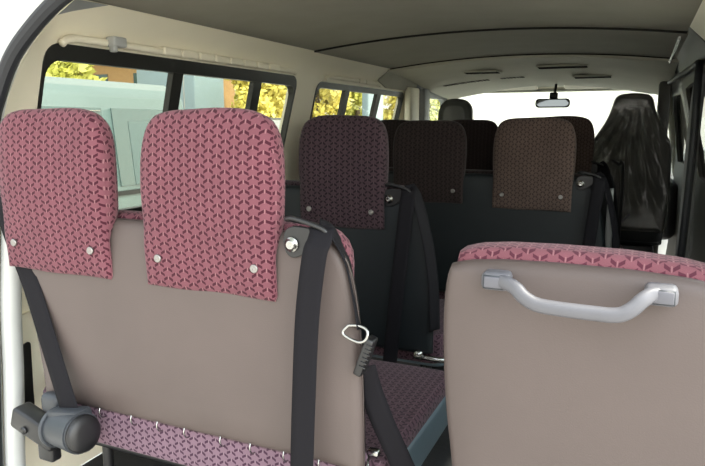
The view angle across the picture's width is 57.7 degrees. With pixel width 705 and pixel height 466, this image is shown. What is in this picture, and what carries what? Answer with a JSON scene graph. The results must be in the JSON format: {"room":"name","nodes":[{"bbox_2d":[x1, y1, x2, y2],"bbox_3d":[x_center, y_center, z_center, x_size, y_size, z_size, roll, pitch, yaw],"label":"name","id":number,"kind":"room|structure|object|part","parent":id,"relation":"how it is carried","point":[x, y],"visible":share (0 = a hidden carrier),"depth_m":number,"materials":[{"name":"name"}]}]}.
{"room":"vehicle interior","nodes":[
{"label":"vehicle interior","id":0,"kind":"room"},
{"bbox_2d":[0,0,58,465],"bbox_3d":[-0.199,0.078,1.330,2.080,1.600,0.030,4,11,24],"label":"wall","id":1,"kind":"structure","parent":0,"point":[13,13],"depth_m":1.49,"materials":[{"name":"white paint"}]},
{"bbox_2d":[0,230,25,465],"bbox_3d":[-0.901,0.314,1.718,0.150,1.004,0.050,4,11,24],"label":"trim","id":2,"kind":"structure","parent":1,"relation":"attached to","point":[10,283],"depth_m":1.71,"materials":[{"name":"white paint"}]},
{"bbox_2d":[0,0,72,465],"bbox_3d":[-0.177,0.134,1.314,1.814,1.496,0.037,4,11,24],"label":"trim","id":3,"kind":"structure","parent":1,"relation":"attached to","point":[47,10],"depth_m":1.47,"materials":[{"name":"black rubber"}]},
{"bbox_2d":[0,0,404,465],"bbox_3d":[-0.074,-0.139,3.086,0.708,1.437,3.300,4,11,24],"label":"wall","id":4,"kind":"structure","parent":0,"point":[137,27],"depth_m":2.18,"materials":[{"name":"beige plastic"}]},
{"bbox_2d":[23,342,34,403],"bbox_3d":[-0.952,0.424,1.845,0.017,0.205,0.102,0,10,1],"label":"trim","id":5,"kind":"structure","parent":4,"relation":"attached to","point":[28,375],"depth_m":1.87,"materials":[{"name":"black plastic"}]},
{"bbox_2d":[22,310,45,409],"bbox_3d":[-0.951,0.402,1.868,0.032,0.340,0.186,1,10,5],"label":"trim","id":6,"kind":"structure","parent":4,"relation":"attached to","point":[29,331],"depth_m":1.91,"materials":[{"name":"beige plastic"}]},
{"bbox_2d":[58,0,106,14],"bbox_3d":[-0.750,-0.550,1.656,0.115,0.139,0.373,0,10,-1],"label":"trim","id":7,"kind":"structure","parent":4,"relation":"attached to","point":[75,5],"depth_m":1.75,"materials":[{"name":"beige plastic"}]},
{"bbox_2d":[37,34,296,210],"bbox_3d":[-0.589,-0.382,2.429,0.196,0.577,1.438,4,11,24],"label":"window","id":8,"kind":"structure","parent":4,"relation":"in","point":[175,68],"depth_m":2.24,"materials":[{"name":"black"}]},
{"bbox_3d":[-0.522,-0.637,2.350,0.046,0.048,1.334,4,11,24],"label":"curtain rail","id":9,"kind":"part","parent":8,"relation":"part of","materials":[{"name":"beige plastic"}]},
{"bbox_2d":[310,75,403,119],"bbox_3d":[0.046,-0.622,3.852,0.180,0.573,1.305,4,11,24],"label":"window","id":10,"kind":"structure","parent":4,"relation":"in","point":[346,89],"depth_m":3.61,"materials":[{"name":"black"}]},
{"bbox_3d":[0.017,-0.841,3.562,0.030,0.044,0.758,4,11,24],"label":"curtain rail","id":11,"kind":"part","parent":10,"relation":"part of","materials":[{"name":"beige plastic"}]},
{"bbox_2d":[377,72,416,90],"bbox_3d":[0.325,-0.999,4.192,0.089,0.112,0.720,4,11,24],"label":"trim","id":12,"kind":"structure","parent":4,"relation":"attached to","point":[388,80],"depth_m":4.12,"materials":[{"name":"beige plastic"}]},
{"bbox_2d":[404,87,419,120],"bbox_3d":[0.416,-0.370,4.558,0.050,1.300,0.200,4,11,24],"label":"trim","id":13,"kind":"structure","parent":4,"relation":"attached to","point":[412,94],"depth_m":4.40,"materials":[{"name":"beige plastic"}]},
{"bbox_2d":[419,88,429,119],"bbox_3d":[0.512,-0.398,4.721,0.070,1.300,0.130,4,11,24],"label":"door frame","id":14,"kind":"structure","parent":4,"relation":"attached to","point":[424,97],"depth_m":4.58,"materials":[{"name":"beige plastic"}]},
{"bbox_2d":[416,85,446,105],"bbox_3d":[0.630,-0.507,5.213,0.224,1.350,1.184,5,11,26],"label":"door","id":15,"kind":"structure","parent":4,"relation":"in","point":[440,99],"depth_m":5.04,"materials":[{"name":"grey metal"}]},
{"bbox_2d":[314,27,686,51],"bbox_3d":[0.531,-0.820,2.675,1.551,0.060,0.009,4,11,24],"label":"trim","id":16,"kind":"structure","parent":4,"relation":"attached to","point":[523,28],"depth_m":2.62,"materials":[{"name":"black plastic"}]},
{"bbox_2d":[390,53,674,69],"bbox_3d":[0.938,-0.969,3.576,1.551,0.060,0.009,4,11,24],"label":"trim","id":17,"kind":"structure","parent":4,"relation":"attached to","point":[547,53],"depth_m":3.52,"materials":[{"name":"black plastic"}]},
{"bbox_2d":[82,365,451,465],"bbox_3d":[0.673,0.585,3.238,1.900,0.040,4.500,4,11,24],"label":"floor","id":18,"kind":"structure","parent":0,"point":[440,454],"depth_m":2.13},
{"bbox_2d":[0,107,447,465],"bbox_3d":[-0.269,0.265,1.614,1.074,1.134,0.725,4,11,24],"label":"seat","id":19,"kind":"object","parent":18,"relation":"on","point":[206,324],"visible":1,"depth_m":1.34,"materials":[{"name":"beige plastic"}]},
{"bbox_3d":[-0.662,0.666,1.746,0.050,0.299,0.070,4,11,24],"label":"leg","id":20,"kind":"part","parent":19,"relation":"part of","materials":[{"name":"black metal"}]},
{"bbox_3d":[-0.277,0.518,1.724,0.840,0.035,0.460,4,11,24],"label":"seat frame","id":21,"kind":"part","parent":19,"relation":"part of","materials":[{"name":"pink fabric"}]},
{"bbox_3d":[-0.400,0.206,1.396,0.922,0.465,0.045,4,11,24],"label":"panel","id":22,"kind":"part","parent":19,"relation":"part of","materials":[{"name":"beige plastic"}]},
{"bbox_2d":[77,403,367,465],"bbox_3d":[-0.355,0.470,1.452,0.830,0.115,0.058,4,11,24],"label":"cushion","id":23,"kind":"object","parent":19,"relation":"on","point":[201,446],"depth_m":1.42,"materials":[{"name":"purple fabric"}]},
{"bbox_2d":[117,210,353,275],"bbox_3d":[-0.388,0.182,1.444,0.890,0.457,0.086,4,11,24],"label":"cushion","id":24,"kind":"object","parent":19,"relation":"on","point":[123,216],"depth_m":1.24,"materials":[{"name":"pink fabric"}]},
{"bbox_2d":[43,359,444,465],"bbox_3d":[-0.272,0.437,1.730,0.975,0.117,0.560,4,11,24],"label":"seat cushion","id":25,"kind":"object","parent":19,"relation":"on","point":[415,395],"depth_m":1.58,"materials":[{"name":"fabric"}]},
{"bbox_3d":[-0.091,0.018,1.202,0.086,0.061,0.010,4,11,24],"label":"anchor plate","id":26,"kind":"part","parent":19,"relation":"part of","materials":[{"name":"black plastic"}]},
{"bbox_3d":[-0.263,0.459,1.753,0.987,0.107,0.531,4,11,24],"label":"seat","id":27,"kind":"part","parent":19,"relation":"part of","materials":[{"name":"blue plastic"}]},
{"bbox_2d":[285,115,444,368],"bbox_3d":[-0.020,0.132,2.411,0.958,1.128,0.567,4,11,24],"label":"seat","id":28,"kind":"object","parent":18,"relation":"on","point":[344,159],"visible":0.49,"depth_m":2.06,"materials":[{"name":"fabric"}]},
{"bbox_2d":[285,180,403,189],"bbox_3d":[-0.125,0.079,2.260,0.840,0.525,0.096,4,11,24],"label":"cushion","id":29,"kind":"object","parent":28,"relation":"on","point":[288,183],"depth_m":2.20,"materials":[{"name":"fabric"}]},
{"bbox_3d":[-0.140,0.104,2.208,0.875,0.533,0.050,4,11,24],"label":"panel","id":30,"kind":"part","parent":28,"relation":"part of","materials":[{"name":"plastic"}]},
{"bbox_3d":[0.138,-0.111,2.021,0.081,0.057,0.010,4,11,24],"label":"anchor plate","id":31,"kind":"part","parent":28,"relation":"part of","materials":[{"name":"black plastic"}]},
{"bbox_3d":[-0.035,0.395,2.504,0.760,0.035,0.380,4,11,24],"label":"seat frame","id":32,"kind":"part","parent":28,"relation":"part of","materials":[{"name":"black metal"}]},
{"bbox_2d":[362,299,444,363],"bbox_3d":[-0.024,0.320,2.492,0.900,0.112,0.470,4,11,24],"label":"seat cushion","id":33,"kind":"object","parent":28,"relation":"on","point":[438,335],"depth_m":2.16,"materials":[{"name":"fabric"}]},
{"bbox_3d":[-0.015,0.342,2.515,0.912,0.102,0.441,4,11,24],"label":"seat","id":34,"kind":"part","parent":28,"relation":"part of","materials":[{"name":"plastic"}]},
{"bbox_3d":[0.263,0.401,2.068,0.130,0.043,0.035,4,10,21],"label":"pivot rod","id":35,"kind":"part","parent":28,"relation":"part of","materials":[{"name":"silver metal"}]},
{"bbox_2d":[381,116,622,248],"bbox_3d":[0.839,-0.104,3.759,1.412,1.141,0.567,4,11,24],"label":"seat","id":36,"kind":"object","parent":18,"relation":"on","point":[480,134],"visible":0.18,"depth_m":3.43,"materials":[{"name":"fabric"}]},
{"bbox_3d":[1.228,-0.324,3.269,0.081,0.057,0.010,4,11,24],"label":"anchor plate","id":37,"kind":"part","parent":36,"relation":"part of","materials":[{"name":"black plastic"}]},
{"bbox_3d":[0.744,-0.124,3.546,1.365,0.533,0.050,4,11,24],"label":"panel","id":38,"kind":"part","parent":36,"relation":"part of","materials":[{"name":"fabric"}]},
{"bbox_2d":[388,117,619,299],"bbox_3d":[0.516,0.028,3.028,1.407,1.127,0.567,4,11,24],"label":"seat","id":39,"kind":"object","parent":18,"relation":"on","point":[532,192],"visible":0.46,"depth_m":2.65,"materials":[{"name":"fabric"}]},
{"bbox_2d":[439,291,444,298],"bbox_3d":[0.520,0.216,3.106,1.365,0.112,0.470,4,11,24],"label":"seat cushion","id":40,"kind":"object","parent":39,"relation":"on","point":[441,294],"depth_m":2.91,"materials":[{"name":"fabric"}]},
{"bbox_2d":[389,167,585,176],"bbox_3d":[0.418,-0.025,2.874,1.306,0.525,0.096,4,11,24],"label":"cushion","id":41,"kind":"object","parent":39,"relation":"on","point":[470,172],"depth_m":2.73,"materials":[{"name":"fabric"}]},
{"bbox_3d":[0.403,0.000,2.822,1.340,0.533,0.050,4,11,24],"label":"panel","id":42,"kind":"part","parent":39,"relation":"part of","materials":[{"name":"plastic"}]},
{"bbox_3d":[0.926,-0.197,2.528,0.081,0.057,0.010,4,11,24],"label":"anchor plate","id":43,"kind":"part","parent":39,"relation":"part of","materials":[{"name":"black plastic"}]},
{"bbox_3d":[1.077,0.016,2.690,0.020,0.425,0.264,4,11,24],"label":"panel","id":44,"kind":"part","parent":39,"relation":"part of","materials":[{"name":"grey plastic"}]},
{"bbox_2d":[444,242,704,465],"bbox_3d":[0.472,0.442,1.297,0.479,0.892,0.627,4,11,24],"label":"seat","id":45,"kind":"object","parent":18,"relation":"on","point":[555,354],"visible":1,"depth_m":1.03,"materials":[{"name":"beige plastic"}]},
{"bbox_3d":[0.341,0.098,0.987,0.288,0.056,0.067,4,11,24],"label":"grab handle","id":46,"kind":"part","parent":45,"relation":"part of","materials":[{"name":"grey plastic"}]},
{"bbox_2d":[457,242,704,280],"bbox_3d":[0.411,0.307,1.134,0.456,0.573,0.120,4,11,24],"label":"cushion","id":47,"kind":"object","parent":45,"relation":"on","point":[529,252],"depth_m":1.05,"materials":[{"name":"pink fabric"}]},
{"bbox_2d":[611,159,629,243],"bbox_3d":[1.616,-0.002,3.900,0.129,0.894,0.020,4,11,24],"label":"belt","id":48,"kind":"object","parent":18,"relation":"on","point":[621,163],"visible":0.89,"depth_m":3.85,"materials":[{"name":"black fabric"}]},
{"bbox_3d":[1.427,0.222,4.890,1.600,0.200,0.700,4,11,24],"label":"trim","id":49,"kind":"structure","parent":18,"relation":"on","visible":0},
{"bbox_2d":[438,98,473,120],"bbox_3d":[0.853,-0.425,4.732,0.472,1.100,0.566,4,11,24],"label":"seat","id":50,"kind":"object","parent":49,"relation":"on","point":[456,108],"visible":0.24,"depth_m":4.42,"materials":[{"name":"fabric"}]},
{"bbox_2d":[593,93,671,252],"bbox_3d":[1.806,-0.344,4.188,0.493,1.122,0.614,4,11,24],"label":"seat","id":51,"kind":"object","parent":49,"relation":"on","point":[632,133],"visible":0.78,"depth_m":3.91,"materials":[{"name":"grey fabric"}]},
{"bbox_3d":[1.823,0.119,4.305,0.360,0.170,0.400,4,11,24],"label":"seat","id":52,"kind":"part","parent":51,"relation":"part of","materials":[{"name":"black metal"}]},
{"bbox_3d":[1.839,-0.021,4.318,0.442,0.112,0.451,4,11,24],"label":"seat","id":53,"kind":"part","parent":51,"relation":"part of","materials":[{"name":"plastic"}]},
{"bbox_2d":[620,230,661,242],"bbox_3d":[1.831,-0.043,4.296,0.430,0.122,0.480,4,11,24],"label":"seat cushion","id":54,"kind":"object","parent":51,"relation":"on","point":[626,236],"depth_m":4.05,"materials":[{"name":"fabric"}]},
{"bbox_2d":[89,0,702,67],"bbox_3d":[0.401,-0.797,2.385,1.590,0.108,2.625,4,11,24],"label":"ceiling","id":55,"kind":"structure","parent":0,"point":[313,25],"depth_m":2.40,"materials":[{"name":"beige fabric"}]},
{"bbox_2d":[387,55,678,98],"bbox_3d":[1.238,-1.033,4.247,1.590,0.218,1.468,4,11,24],"label":"ceiling","id":56,"kind":"structure","parent":0,"point":[630,73],"depth_m":4.05,"materials":[{"name":"beige fabric"}]},
{"bbox_2d":[445,80,489,86],"bbox_3d":[0.805,-1.055,4.510,0.314,0.036,0.090,4,11,24],"label":"air vent","id":57,"kind":"object","parent":56,"relation":"attached to","point":[478,80],"visible":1,"depth_m":4.49,"materials":[{"name":"black plastic"}]},
{"bbox_2d":[462,70,501,73],"bbox_3d":[0.837,-1.036,4.132,0.230,0.015,0.150,4,11,24],"label":"ceiling vent","id":58,"kind":"object","parent":56,"relation":"in","point":[477,71],"visible":1,"depth_m":4.08,"materials":[{"name":"black plastic"}]},
{"bbox_2d":[498,86,537,90],"bbox_3d":[1.149,-1.130,4.938,0.540,0.056,0.177,4,11,24],"label":"sun visor","id":59,"kind":"object","parent":56,"relation":"attached to","point":[528,87],"visible":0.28,"depth_m":4.90,"materials":[{"name":"grey plastic"}]},
{"bbox_2d":[535,84,569,107],"bbox_3d":[1.427,-0.973,4.531,0.235,0.172,0.158,4,11,24],"label":"mirror","id":60,"kind":"object","parent":56,"relation":"attached to","point":[554,101],"visible":1,"depth_m":4.47,"materials":[{"name":"black plastic"}]},
{"bbox_3d":[1.433,-0.990,4.538,0.055,0.141,0.136,4,11,24],"label":"stem","id":61,"kind":"part","parent":60,"relation":"part of","materials":[{"name":"black plastic"}]},
{"bbox_2d":[483,87,625,93],"bbox_3d":[1.581,-1.127,5.013,1.660,0.040,0.200,4,11,24],"label":"trim","id":62,"kind":"structure","parent":56,"relation":"attached to","point":[540,89],"depth_m":4.95,"materials":[{"name":"beige plastic"}]},
{"bbox_2d":[536,64,588,68],"bbox_3d":[1.270,-1.003,3.864,0.300,0.015,0.150,4,11,24],"label":"ceiling vent","id":63,"kind":"object","parent":56,"relation":"in","point":[563,66],"visible":0.92,"depth_m":3.82,"materials":[{"name":"black plastic"}]},
{"bbox_2d":[564,85,608,88],"bbox_3d":[1.830,-1.079,4.639,0.570,0.056,0.177,4,11,24],"label":"sun visor","id":64,"kind":"object","parent":56,"relation":"attached to","point":[565,86],"visible":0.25,"depth_m":4.72,"materials":[{"name":"grey plastic"}]},
{"bbox_2d":[572,75,612,78],"bbox_3d":[1.558,-1.010,4.144,0.240,0.015,0.150,4,11,24],"label":"ceiling vent","id":65,"kind":"object","parent":56,"relation":"in","point":[574,76],"visible":0.93,"depth_m":4.10,"materials":[{"name":"black plastic"}]},
{"bbox_2d":[654,81,671,253],"bbox_3d":[1.946,-0.311,4.087,0.070,1.280,0.140,4,11,24],"label":"trim","id":66,"kind":"structure","parent":56,"relation":"attached to","point":[664,90],"depth_m":3.94,"materials":[{"name":"grey plastic"}]},
{"bbox_2d":[658,162,672,254],"bbox_3d":[1.773,-0.243,5.599,2.100,0.900,0.120,4,11,24],"label":"wall","id":67,"kind":"structure","parent":0,"point":[662,248],"depth_m":5.24,"materials":[{"name":"white paint"}]},
{"bbox_2d":[662,178,676,239],"bbox_3d":[1.671,-0.254,5.365,1.860,0.460,0.420,4,11,24],"label":"trim","id":68,"kind":"structure","parent":67,"relation":"attached to","point":[669,226],"depth_m":4.83,"materials":[{"name":"grey plastic"}]},
{"bbox_2d":[668,91,674,173],"bbox_3d":[2.408,-0.758,4.809,0.088,0.724,0.578,8,13,40],"label":"trim","id":69,"kind":"structure","parent":67,"relation":"attached to","point":[671,129],"depth_m":4.78,"materials":[{"name":"grey plastic"}]},
{"bbox_2d":[690,0,704,39],"bbox_3d":[0.994,0.107,1.645,0.250,1.437,1.500,4,11,24],"label":"wall","id":70,"kind":"structure","parent":0,"point":[698,23],"depth_m":2.06,"materials":[{"name":"beige plastic"}]},
{"bbox_2d":[668,36,680,62],"bbox_3d":[1.313,-0.742,2.612,0.016,0.027,0.800,4,11,24],"label":"trim","id":71,"kind":"structure","parent":70,"relation":"attached to","point":[679,37],"depth_m":2.51,"materials":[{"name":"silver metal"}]},
{"bbox_2d":[667,59,704,257],"bbox_3d":[1.595,-0.207,3.151,0.083,1.169,1.666,4,10,23],"label":"door frame","id":72,"kind":"structure","parent":70,"relation":"attached to","point":[698,65],"depth_m":2.41,"materials":[{"name":"black metal"}]},
{"bbox_2d":[675,27,704,262],"bbox_3d":[1.668,-0.157,3.134,0.249,1.417,1.790,4,11,24],"label":"door","id":73,"kind":"structure","parent":70,"relation":"in","point":[693,48],"depth_m":3.41,"materials":[{"name":"grey"}]},
{"bbox_2d":[665,74,694,258],"bbox_3d":[2.286,-0.384,4.485,0.224,1.350,1.184,4,10,22],"label":"door","id":74,"kind":"structure","parent":73,"relation":"attached to","point":[679,106],"depth_m":4.65,"materials":[{"name":"grey plastic"}]},
{"label":"outside","id":75,"kind":"structure","parent":0,"visible":0},
{"label":"ground","id":76,"kind":"structure","parent":75,"visible":0},
{"bbox_2d":[45,61,107,80],"bbox_3d":[-6.764,-2.640,15.480,1.824,3.461,1.787,4,11,24],"label":"tree","id":77,"kind":"object","parent":76,"relation":"on","point":[58,68],"visible":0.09,"depth_m":14.69,"materials":[{"name":"yellow plant"}]},
{"bbox_2d":[41,76,182,208],"bbox_3d":[-3.107,-0.007,4.153,1.730,2.060,4.550,4,11,24],"label":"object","id":78,"kind":"object","parent":76,"relation":"on","point":[127,108],"visible":0.06,"depth_m":5.03,"materials":[{"name":"grey paint"}]},
{"bbox_3d":[-2.017,-0.233,4.538,0.034,0.035,1.800,4,11,24],"label":"moulding","id":79,"kind":"part","parent":78,"relation":"part of","materials":[{"name":"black plastic"}]},
{"bbox_3d":[-1.726,-0.654,5.212,0.080,0.500,0.220,4,11,24],"label":"seat","id":80,"kind":"part","parent":78,"relation":"part of","materials":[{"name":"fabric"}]},
{"bbox_2d":[79,65,234,107],"bbox_3d":[-8.637,-5.838,28.679,5.800,5.320,5.200,4,11,24],"label":"house","id":81,"kind":"structure","parent":76,"relation":"on","point":[114,74],"depth_m":26.76,"materials":[{"name":"tile"}]},
{"bbox_2d":[136,70,223,108],"bbox_3d":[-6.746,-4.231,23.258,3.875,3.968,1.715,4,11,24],"label":"van","id":82,"kind":"object","parent":76,"relation":"on","point":[197,92],"visible":0.02,"depth_m":22.10,"materials":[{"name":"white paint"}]},
{"bbox_2d":[231,84,276,114],"bbox_3d":[-3.957,-5.757,27.901,2.580,5.430,2.510,4,11,24],"label":"tree","id":83,"kind":"object","parent":76,"relation":"on","point":[235,95],"visible":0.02,"depth_m":27.72,"materials":[{"name":"yellow plant"}]},
{"bbox_2d":[225,79,286,117],"bbox_3d":[-3.014,-4.098,20.555,2.307,4.630,2.316,4,11,24],"label":"tree","id":84,"kind":"object","parent":76,"relation":"on","point":[272,96],"visible":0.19,"depth_m":20.23,"materials":[{"name":"yellow plant"}]},
{"bbox_2d":[273,120,280,129],"bbox_3d":[-1.287,-1.006,10.851,1.660,1.780,3.900,4,11,24],"label":"car","id":85,"kind":"object","parent":76,"relation":"on","point":[277,122],"visible":0.02,"depth_m":9.92,"materials":[{"name":"grey paint"}]},
{"bbox_2d":[312,88,354,117],"bbox_3d":[-1.300,-4.563,22.741,2.236,4.810,2.461,4,11,24],"label":"tree","id":86,"kind":"object","parent":76,"relation":"on","point":[330,99],"visible":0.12,"depth_m":22.61,"materials":[{"name":"yellow plant"}]},
{"bbox_2d":[335,92,384,115],"bbox_3d":[0.175,-5.116,24.998,2.390,5.144,2.392,4,11,24],"label":"tree","id":87,"kind":"object","parent":76,"relation":"on","point":[356,109],"visible":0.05,"depth_m":24.41,"materials":[{"name":"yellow plant"}]},
{"bbox_2d":[362,93,382,119],"bbox_3d":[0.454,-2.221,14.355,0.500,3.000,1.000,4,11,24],"label":"building","id":88,"kind":"structure","parent":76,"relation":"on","point":[367,99],"depth_m":13.88,"materials":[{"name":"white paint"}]},
{"bbox_2d":[383,96,396,119],"bbox_3d":[1.938,-5.422,27.128,2.280,5.031,2.386,4,11,24],"label":"tree","id":89,"kind":"object","parent":76,"relation":"on","point":[387,113],"visible":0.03,"depth_m":26.75,"materials":[{"name":"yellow plant"}]},
{"bbox_2d":[429,99,439,119],"bbox_3d":[3.738,-5.725,29.116,2.135,4.960,2.354,-7,12,-37],"label":"tree","id":90,"kind":"object","parent":76,"relation":"on","point":[434,104],"visible":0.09,"depth_m":28.84,"materials":[{"name":"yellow plant"}]}
]}

